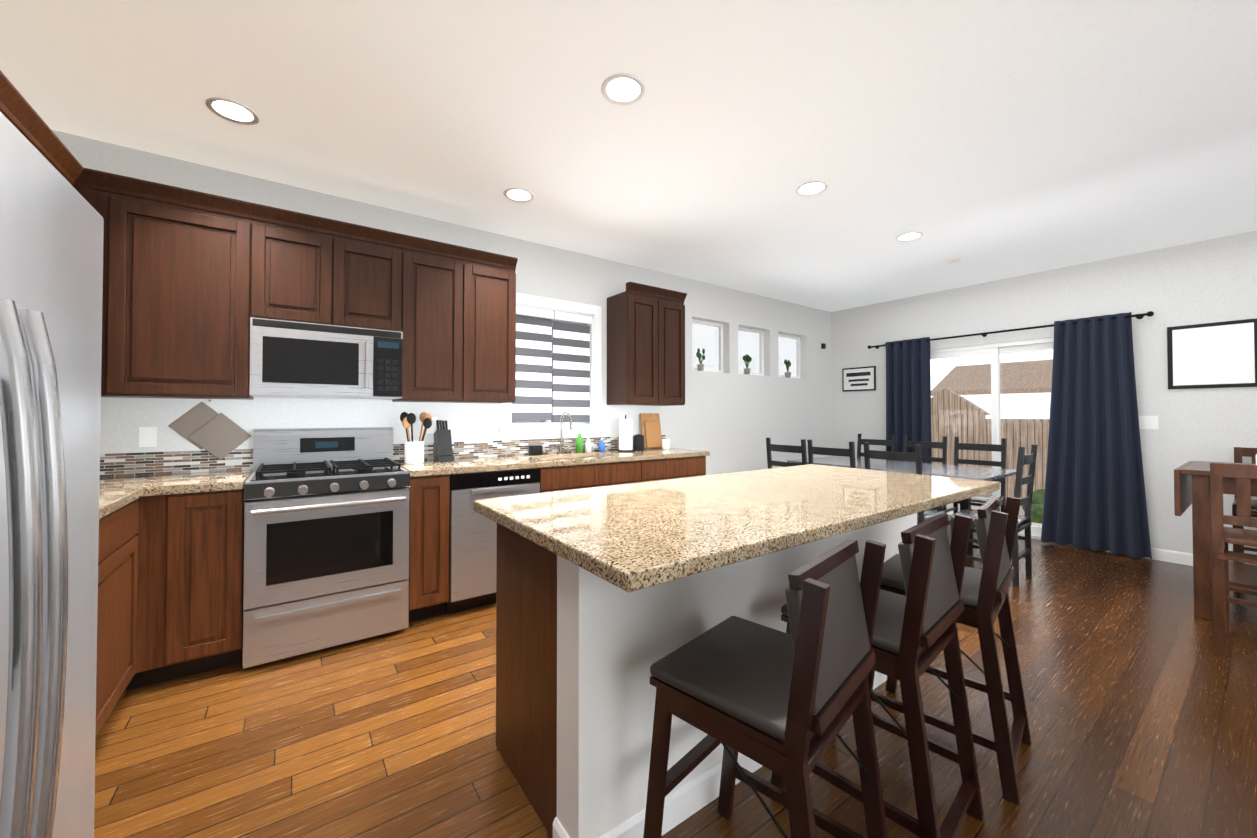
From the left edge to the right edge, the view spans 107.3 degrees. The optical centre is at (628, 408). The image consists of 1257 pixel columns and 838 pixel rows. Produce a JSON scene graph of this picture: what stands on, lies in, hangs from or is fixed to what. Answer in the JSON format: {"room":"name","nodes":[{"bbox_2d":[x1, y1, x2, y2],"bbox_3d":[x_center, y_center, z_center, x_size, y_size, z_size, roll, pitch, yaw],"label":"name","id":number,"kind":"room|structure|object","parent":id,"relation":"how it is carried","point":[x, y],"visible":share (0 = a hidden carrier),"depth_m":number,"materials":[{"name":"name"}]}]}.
{"room":"dining room and kitchen","nodes":[
{"label":"dining room and kitchen","id":0,"kind":"room"},
{"bbox_2d":[51,129,831,477],"bbox_3d":[-0.152,-0.031,4.473,7.690,2.740,0.160,1,-1,-36],"label":"wall","id":1,"kind":"structure","parent":0,"point":[729,417],"depth_m":4.08,"materials":[{"name":"paint"}]},
{"bbox_2d":[139,427,156,446],"bbox_3d":[-2.659,0.157,2.560,0.070,0.110,0.006,1,-1,-36],"label":"outlet","id":2,"kind":"object","parent":1,"relation":"attached to","point":[147,436],"visible":1,"depth_m":2.56,"materials":[{"name":"white plastic"}]},
{"bbox_2d":[168,400,250,459],"bbox_3d":[-2.442,0.126,2.708,0.365,0.356,0.020,1,-1,-36],"label":"pot holder","id":3,"kind":"object","parent":1,"relation":"hanging from","point":[202,425],"visible":1,"depth_m":2.70,"materials":[{"name":"beige fabric"}]},
{"bbox_2d":[249,317,402,399],"bbox_3d":[-1.847,-0.280,2.868,0.756,0.423,0.463,1,-1,-36],"label":"over-the-range microwave","id":4,"kind":"object","parent":1,"relation":"attached to","point":[291,359],"visible":1,"depth_m":2.69,"materials":[{"name":"silver metal"}]},
{"bbox_2d":[100,435,664,476],"bbox_3d":[-1.174,0.314,3.240,4.274,0.124,0.636,1,-1,-36],"label":"backsplash","id":5,"kind":"structure","parent":1,"relation":"attached to","point":[133,464],"depth_m":2.77,"materials":[{"name":"tile"}]},
{"bbox_2d":[426,417,436,433],"bbox_3d":[-1.456,0.124,3.428,0.075,0.120,0.006,1,-1,-36],"label":"outlet","id":6,"kind":"object","parent":1,"relation":"attached to","point":[432,429],"visible":0.57,"depth_m":3.43,"materials":[{"name":"white plastic"}]},
{"bbox_2d":[499,293,604,439],"bbox_3d":[-0.671,-0.347,4.060,0.990,1.210,0.190,1,-1,-36],"label":"kitchen window","id":7,"kind":"structure","parent":1,"relation":"in","point":[508,432],"depth_m":4.12,"materials":[{"name":"white"}]},
{"bbox_2d":[511,305,591,427],"bbox_3d":[-0.667,-0.336,4.054,0.768,1.034,0.065,1,-1,-36],"label":"blinds","id":8,"kind":"object","parent":7,"relation":"attached to","point":[571,344],"visible":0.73,"depth_m":4.04,"materials":[{"name":"white"}]},
{"bbox_2d":[696,348,704,370],"bbox_3d":[0.799,-0.544,5.130,0.144,0.261,0.084,1,-1,-36],"label":"potted plant","id":9,"kind":"object","parent":1,"relation":"on","point":[700,366],"visible":0.94,"depth_m":5.10,"materials":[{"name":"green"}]},
{"bbox_2d":[692,319,722,371],"bbox_3d":[0.857,-0.700,5.254,0.590,0.580,0.040,1,-1,-36],"label":"clerestory window","id":10,"kind":"structure","parent":1,"relation":"in","point":[720,333],"depth_m":5.35,"materials":[{"name":"white"}]},
{"bbox_2d":[743,354,751,374],"bbox_3d":[1.430,-0.532,5.584,0.138,0.250,0.084,1,-1,-36],"label":"potted plant","id":11,"kind":"object","parent":1,"relation":"on","point":[747,359],"visible":0.96,"depth_m":5.56,"materials":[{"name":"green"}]},
{"bbox_2d":[738,327,763,375],"bbox_3d":[1.457,-0.694,5.686,0.590,0.580,0.040,1,-1,-36],"label":"clerestory window","id":12,"kind":"structure","parent":1,"relation":"in","point":[761,351],"depth_m":5.82,"materials":[{"name":"white"}]},
{"bbox_2d":[784,359,790,377],"bbox_3d":[2.086,-0.525,6.057,0.143,0.250,0.084,1,-1,-36],"label":"potted plant","id":13,"kind":"object","parent":1,"relation":"on","point":[787,373],"visible":0.94,"depth_m":6.03,"materials":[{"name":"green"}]},
{"bbox_2d":[778,333,800,378],"bbox_3d":[2.082,-0.688,6.137,0.610,0.580,0.040,1,-1,-36],"label":"clerestory window","id":14,"kind":"structure","parent":1,"relation":"in","point":[797,371],"depth_m":6.28,"materials":[{"name":"white"}]},
{"bbox_2d":[0,0,1256,311],"bbox_3d":[2.117,-1.485,1.346,7.690,0.080,7.920,1,-1,-36],"label":"ceiling","id":15,"kind":"structure","parent":0,"point":[988,140],"depth_m":2.28,"materials":[{"name":"paint"}]},
{"bbox_2d":[205,97,259,124],"bbox_3d":[-1.905,-1.429,2.229,0.200,0.008,0.200,1,-1,-36],"label":"recessed light","id":16,"kind":"object","parent":15,"relation":"in","point":[228,109],"visible":1,"depth_m":2.22,"materials":[{"name":"white"}]},
{"bbox_2d":[503,188,533,202],"bbox_3d":[-0.729,-1.417,3.078,0.200,0.008,0.200,1,-1,-36],"label":"recessed light","id":17,"kind":"object","parent":15,"relation":"in","point":[520,195],"visible":1,"depth_m":3.08,"materials":[{"name":"white plastic"}]},
{"bbox_2d":[601,73,644,105],"bbox_3d":[-0.023,-1.431,2.082,0.200,0.008,0.200,1,-1,-36],"label":"recessed light","id":18,"kind":"object","parent":15,"relation":"in","point":[624,89],"visible":1,"depth_m":2.08,"materials":[{"name":"white plastic"}]},
{"bbox_2d":[795,181,828,196],"bbox_3d":[1.184,-1.418,2.990,0.200,0.008,0.200,1,-1,-36],"label":"recessed light","id":19,"kind":"object","parent":15,"relation":"in","point":[808,189],"visible":1,"depth_m":2.99,"materials":[{"name":"white"}]},
{"bbox_2d":[895,232,922,241],"bbox_3d":[2.303,-1.407,3.797,0.200,0.008,0.200,1,-1,-36],"label":"recessed light","id":20,"kind":"object","parent":15,"relation":"in","point":[907,237],"visible":0.98,"depth_m":3.79,"materials":[{"name":"white"}]},
{"bbox_2d":[945,256,960,262],"bbox_3d":[3.025,-1.389,4.318,0.120,0.030,0.120,1,-1,-36],"label":"smoke detector","id":21,"kind":"object","parent":15,"relation":"attached to","point":[952,259],"visible":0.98,"depth_m":4.29,"materials":[{"name":"white plastic"}]},
{"bbox_2d":[94,520,1256,837],"bbox_3d":[2.117,1.334,1.306,7.690,0.080,7.920,1,-1,-36],"label":"floor","id":22,"kind":"structure","parent":0,"point":[1140,704],"depth_m":1.82,"materials":[{"name":"brown wood"}]},
{"bbox_2d":[0,112,103,837],"bbox_3d":[-1.369,0.387,0.618,0.853,1.795,0.910,1,-1,-36],"label":"refrigerator","id":23,"kind":"object","parent":22,"relation":"on","point":[51,252],"visible":1,"depth_m":0.80,"materials":[{"name":"silver metal"}]},
{"bbox_2d":[243,427,409,667],"bbox_3d":[-1.770,0.720,2.747,0.756,1.190,0.723,1,-1,-36],"label":"steel gas range","id":24,"kind":"object","parent":22,"relation":"on","point":[326,537],"visible":1,"depth_m":2.52,"materials":[{"name":"grey metal"}]},
{"bbox_2d":[0,70,709,737],"bbox_3d":[-0.542,0.087,2.365,4.275,2.445,2.800,1,-1,-36],"label":"kitchen cabinets","id":25,"kind":"object","parent":22,"relation":"on","point":[194,282],"visible":0.75,"depth_m":2.51,"materials":[{"name":"brown wood"}]},
{"bbox_2d":[99,448,709,518],"bbox_3d":[-0.820,0.390,2.748,4.273,0.040,1.843,1,-1,-36],"label":"countertop","id":26,"kind":"structure","parent":25,"relation":"on","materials":[{"name":"beige stone"}]},
{"bbox_2d":[400,412,431,463],"bbox_3d":[-1.459,0.198,3.181,0.198,0.353,0.124,1,-1,-36],"label":"utensil crock","id":27,"kind":"object","parent":25,"relation":"on","point":[413,452],"visible":1,"depth_m":3.13,"materials":[{"name":"white ceramic"}]},
{"bbox_2d":[433,420,453,462],"bbox_3d":[-1.326,0.229,3.318,0.100,0.295,0.186,1,-1,-36],"label":"knife block","id":28,"kind":"object","parent":25,"relation":"on","point":[443,444],"visible":1,"depth_m":3.29,"materials":[{"name":"black paint"}]},
{"bbox_2d":[529,445,542,454],"bbox_3d":[-0.767,0.344,3.824,0.100,0.080,0.065,1,-1,-36],"label":"sponge caddy","id":29,"kind":"object","parent":25,"relation":"on","point":[535,449],"visible":0.96,"depth_m":3.80,"materials":[{"name":"black plastic"}]},
{"bbox_2d":[558,411,571,453],"bbox_3d":[-0.504,0.202,3.929,0.119,0.366,0.208,1,-1,-36],"label":"faucet","id":30,"kind":"object","parent":25,"relation":"on","point":[560,450],"depth_m":3.96,"materials":[{"name":"silver metal"}]},
{"bbox_2d":[576,429,582,452],"bbox_3d":[-0.428,0.285,4.073,0.064,0.204,0.071,1,-1,-36],"label":"soap bottle","id":31,"kind":"object","parent":25,"relation":"on","point":[579,443],"visible":0.98,"depth_m":4.05,"materials":[{"name":"green plastic"}]},
{"bbox_2d":[585,436,590,451],"bbox_3d":[-0.357,0.316,4.128,0.056,0.144,0.067,1,-1,-36],"label":"soap bottle","id":32,"kind":"object","parent":25,"relation":"on","point":[587,445],"visible":1,"depth_m":4.11,"materials":[{"name":"white plastic"}]},
{"bbox_2d":[598,438,604,451],"bbox_3d":[-0.241,0.327,4.206,0.060,0.124,0.069,1,-1,-36],"label":"soap bottle","id":33,"kind":"object","parent":25,"relation":"on","point":[601,445],"visible":1,"depth_m":4.19,"materials":[{"name":"blue plastic"}]},
{"bbox_2d":[617,415,633,451],"bbox_3d":[-0.026,0.225,4.252,0.148,0.330,0.150,1,-1,-36],"label":"paper towel roll","id":34,"kind":"object","parent":25,"relation":"on","point":[625,434],"visible":1,"depth_m":4.20,"materials":[{"name":"white paper"}]},
{"bbox_2d":[633,434,643,450],"bbox_3d":[0.097,0.316,4.352,0.104,0.150,0.104,1,-1,-36],"label":"canister","id":35,"kind":"object","parent":25,"relation":"on","point":[638,442],"visible":1,"depth_m":4.31,"materials":[{"name":"black plastic"}]},
{"bbox_2d":[640,413,661,447],"bbox_3d":[0.230,0.217,4.563,0.240,0.337,0.092,1,-1,-36],"label":"cutting boards","id":36,"kind":"object","parent":25,"relation":"on","point":[650,428],"visible":0.81,"depth_m":4.54,"materials":[{"name":"brown wood"}]},
{"bbox_2d":[662,439,669,448],"bbox_3d":[0.364,0.345,4.495,0.080,0.095,0.078,1,-1,-36],"label":"mug","id":37,"kind":"object","parent":25,"relation":"on","point":[665,443],"visible":1,"depth_m":4.46,"materials":[{"name":"white ceramic"}]},
{"bbox_2d":[445,468,539,613],"bbox_3d":[-1.034,0.874,3.306,0.606,0.897,0.620,1,-1,-36],"label":"dishwasher","id":38,"kind":"object","parent":22,"relation":"on","point":[472,556],"visible":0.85,"depth_m":2.99,"materials":[{"name":"silver metal"}]},
{"bbox_2d":[496,512,917,837],"bbox_3d":[0.514,0.849,2.117,2.088,0.912,0.665,1,-1,-36],"label":"kitchen island","id":39,"kind":"object","parent":22,"relation":"on","point":[607,597],"depth_m":1.42,"materials":[{"name":"white paint"}]},
{"bbox_2d":[473,464,999,595],"bbox_3d":[0.603,0.371,1.997,2.216,0.039,1.010,1,-1,-36],"label":"island countertop","id":40,"kind":"structure","parent":39,"relation":"on","point":[641,536],"depth_m":1.53,"materials":[{"name":"beige stone"}]},
{"bbox_2d":[643,539,887,837],"bbox_3d":[0.348,0.819,1.184,0.511,0.953,0.414,-1,-1,43],"label":"bar stool","id":41,"kind":"object","parent":22,"relation":"on","point":[786,706],"visible":1,"depth_m":1.10,"materials":[{"name":"brown wood"}]},
{"bbox_2d":[766,438,806,468],"bbox_3d":[1.752,0.822,4.774,0.483,1.042,0.444,1,-1,-36],"label":"dining chair","id":42,"kind":"object","parent":22,"relation":"on","point":[785,448],"visible":0.15,"depth_m":4.63,"materials":[{"name":"black paint"}]},
{"bbox_2d":[807,439,855,467],"bbox_3d":[2.033,0.817,4.385,0.483,1.042,0.444,1,-1,-36],"label":"dining chair","id":43,"kind":"object","parent":22,"relation":"on","point":[849,452],"visible":0.1,"depth_m":4.21,"materials":[{"name":"black paint"}]},
{"bbox_2d":[857,434,895,460],"bbox_3d":[2.870,0.833,5.556,0.483,1.042,0.444,1,-1,-36],"label":"dining chair","id":44,"kind":"object","parent":22,"relation":"on","point":[860,442],"visible":0.15,"depth_m":5.71,"materials":[{"name":"black paint"}]},
{"bbox_2d":[771,514,983,837],"bbox_3d":[0.803,0.823,1.524,0.414,0.953,0.511,1,-1,-42],"label":"bar stool","id":45,"kind":"object","parent":22,"relation":"on","point":[915,635],"visible":0.79,"depth_m":1.35,"materials":[{"name":"brown wood"}]},
{"bbox_2d":[787,456,1015,510],"bbox_3d":[2.663,0.954,4.659,0.930,0.775,1.810,1,-1,-36],"label":"dining table","id":46,"kind":"object","parent":22,"relation":"on","point":[968,472],"visible":0.33,"depth_m":4.40,"materials":[{"name":"clear glass"}]},
{"bbox_2d":[864,442,944,523],"bbox_3d":[2.349,0.811,3.947,0.483,1.042,0.444,1,-1,-36],"label":"dining chair","id":47,"kind":"object","parent":22,"relation":"on","point":[916,457],"visible":0.25,"depth_m":3.77,"materials":[{"name":"black paint"}]},
{"bbox_2d":[903,435,947,527],"bbox_3d":[3.186,0.827,5.118,0.483,1.042,0.444,1,-1,-36],"label":"dining chair","id":48,"kind":"object","parent":22,"relation":"on","point":[939,445],"visible":0.17,"depth_m":5.19,"materials":[{"name":"black paint"}]},
{"bbox_2d":[867,496,1031,805],"bbox_3d":[1.242,0.828,1.841,0.414,0.953,0.511,1,-1,-45],"label":"bar stool","id":49,"kind":"object","parent":22,"relation":"on","point":[984,596],"visible":0.73,"depth_m":1.62,"materials":[{"name":"brown wood"}]},
{"bbox_2d":[942,437,1006,525],"bbox_3d":[3.490,0.821,4.696,0.483,1.042,0.444,1,-1,-36],"label":"dining chair","id":50,"kind":"object","parent":22,"relation":"on","point":[983,498],"visible":0.38,"depth_m":4.74,"materials":[{"name":"black paint"}]},
{"bbox_2d":[950,444,1037,586],"bbox_3d":[2.945,0.808,3.732,0.467,1.042,0.498,1,-1,-36],"label":"dining chair","id":51,"kind":"object","parent":22,"relation":"on","point":[1024,522],"visible":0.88,"depth_m":3.66,"materials":[{"name":"black paint"}]},
{"bbox_2d":[1174,461,1256,619],"bbox_3d":[4.233,0.850,2.765,0.940,0.930,1.180,1,-1,-36],"label":"pub table","id":52,"kind":"object","parent":22,"relation":"on","point":[1192,482],"visible":0.83,"depth_m":2.92,"materials":[{"name":"brown wood"}]},
{"bbox_2d":[1210,462,1256,656],"bbox_3d":[3.436,0.799,2.413,0.515,1.022,0.470,1,-1,-36],"label":"chair","id":53,"kind":"object","parent":22,"relation":"on","point":[1222,535],"visible":1,"depth_m":2.46,"materials":[{"name":"brown wood"}]},
{"bbox_2d":[1232,447,1256,562],"bbox_3d":[4.790,0.813,3.365,0.515,1.022,0.470,1,-1,-36],"label":"chair","id":54,"kind":"object","parent":22,"relation":"on","point":[1239,452],"visible":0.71,"depth_m":3.55,"materials":[{"name":"brown wood"}]},
{"bbox_2d":[831,231,1256,554],"bbox_3d":[5.171,-0.044,3.529,0.160,2.740,7.600,1,-1,-36],"label":"wall","id":55,"kind":"structure","parent":0,"point":[1208,281],"depth_m":4.15,"materials":[{"name":"paint"}]},
{"bbox_2d":[842,366,875,391],"bbox_3d":[3.105,-0.397,6.242,0.021,0.320,0.450,1,-1,-36],"label":"wall sign","id":56,"kind":"object","parent":55,"relation":"attached to","point":[859,379],"visible":0.98,"depth_m":6.22,"materials":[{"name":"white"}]},
{"bbox_2d":[930,337,1069,544],"bbox_3d":[4.037,0.317,5.079,0.100,2.060,1.510,1,-1,-36],"label":"sliding glass door","id":57,"kind":"structure","parent":55,"relation":"attached to","point":[994,350],"depth_m":5.05,"materials":[{"name":"white"}]},
{"bbox_2d":[867,311,1153,348],"bbox_3d":[3.894,-0.818,5.079,0.108,0.048,2.496,1,-1,-36],"label":"curtain rod","id":58,"kind":"object","parent":55,"relation":"attached to","point":[1137,316],"visible":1,"depth_m":4.83,"materials":[{"name":"black metal"}]},
{"bbox_2d":[885,337,931,462],"bbox_3d":[3.404,0.248,5.672,0.121,2.185,0.530,1,-1,-36],"label":"curtain","id":59,"kind":"object","parent":58,"relation":"hanging from","point":[908,389],"visible":0.56,"depth_m":5.66,"materials":[{"name":"fabric"}]},
{"bbox_2d":[1041,312,1151,558],"bbox_3d":[4.356,0.230,4.355,0.118,2.185,0.740,1,-1,-36],"label":"curtain","id":60,"kind":"object","parent":58,"relation":"hanging from","point":[1094,497],"visible":1,"depth_m":4.32,"materials":[{"name":"fabric"}]},
{"bbox_2d":[1138,416,1158,428],"bbox_3d":[4.633,0.124,4.125,0.009,0.120,0.120,1,-1,-36],"label":"switch plate","id":61,"kind":"object","parent":55,"relation":"attached to","point":[1148,422],"visible":0.88,"depth_m":4.12,"materials":[{"name":"white plastic"}]},
{"bbox_2d":[1106,548,1253,565],"bbox_3d":[5.101,1.275,3.459,0.014,0.100,7.599,1,-1,-36],"label":"baseboard","id":62,"kind":"structure","parent":55,"relation":"attached to","point":[1172,556],"depth_m":4.00,"materials":[{"name":"white"}]},
{"bbox_2d":[1167,318,1256,388],"bbox_3d":[4.838,-0.440,3.837,0.024,0.540,0.480,1,-1,-36],"label":"framed picture","id":63,"kind":"object","parent":55,"relation":"attached to","point":[1216,355],"visible":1,"depth_m":3.82,"materials":[{"name":"black"}]},
{"label":"outside","id":64,"kind":"structure","parent":0,"visible":0},
{"bbox_2d":[511,320,956,422],"bbox_3d":[9.563,-17.649,5.464,28.000,42.000,70.000,1,-1,-36],"label":"sky","id":65,"kind":"structure","parent":64,"point":[751,343],"depth_m":8.34,"materials":[{"name":"white"}]},
{"bbox_2d":[947,501,1041,526],"bbox_3d":[6.871,1.529,5.535,4.969,0.250,9.700,1,-1,-36],"label":"ground","id":66,"kind":"structure","parent":64,"point":[977,507],"depth_m":7.25,"materials":[{"name":"grey"}]},
{"bbox_2d":[931,388,1049,498],"bbox_3d":[7.686,0.582,6.136,0.180,2.000,9.700,1,-1,-36],"label":"fence","id":67,"kind":"object","parent":66,"relation":"on","point":[987,435],"depth_m":8.11,"materials":[{"name":"brown wood"}]},
{"bbox_2d":[1022,489,1044,522],"bbox_3d":[6.282,1.395,6.197,1.733,0.422,1.654,1,-1,-36],"label":"shrubs","id":68,"kind":"object","parent":66,"relation":"on","point":[1035,501],"depth_m":6.35,"materials":[{"name":"green plant"}]},
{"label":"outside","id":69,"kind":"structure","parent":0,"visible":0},
{"bbox_2d":[931,349,1052,418],"bbox_3d":[15.012,-1.523,6.487,9.700,6.220,17.650,1,-1,-36],"label":"neighbor house","id":70,"kind":"structure","parent":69,"point":[962,375],"depth_m":11.49,"materials":[{"name":"beige"}]}
]}

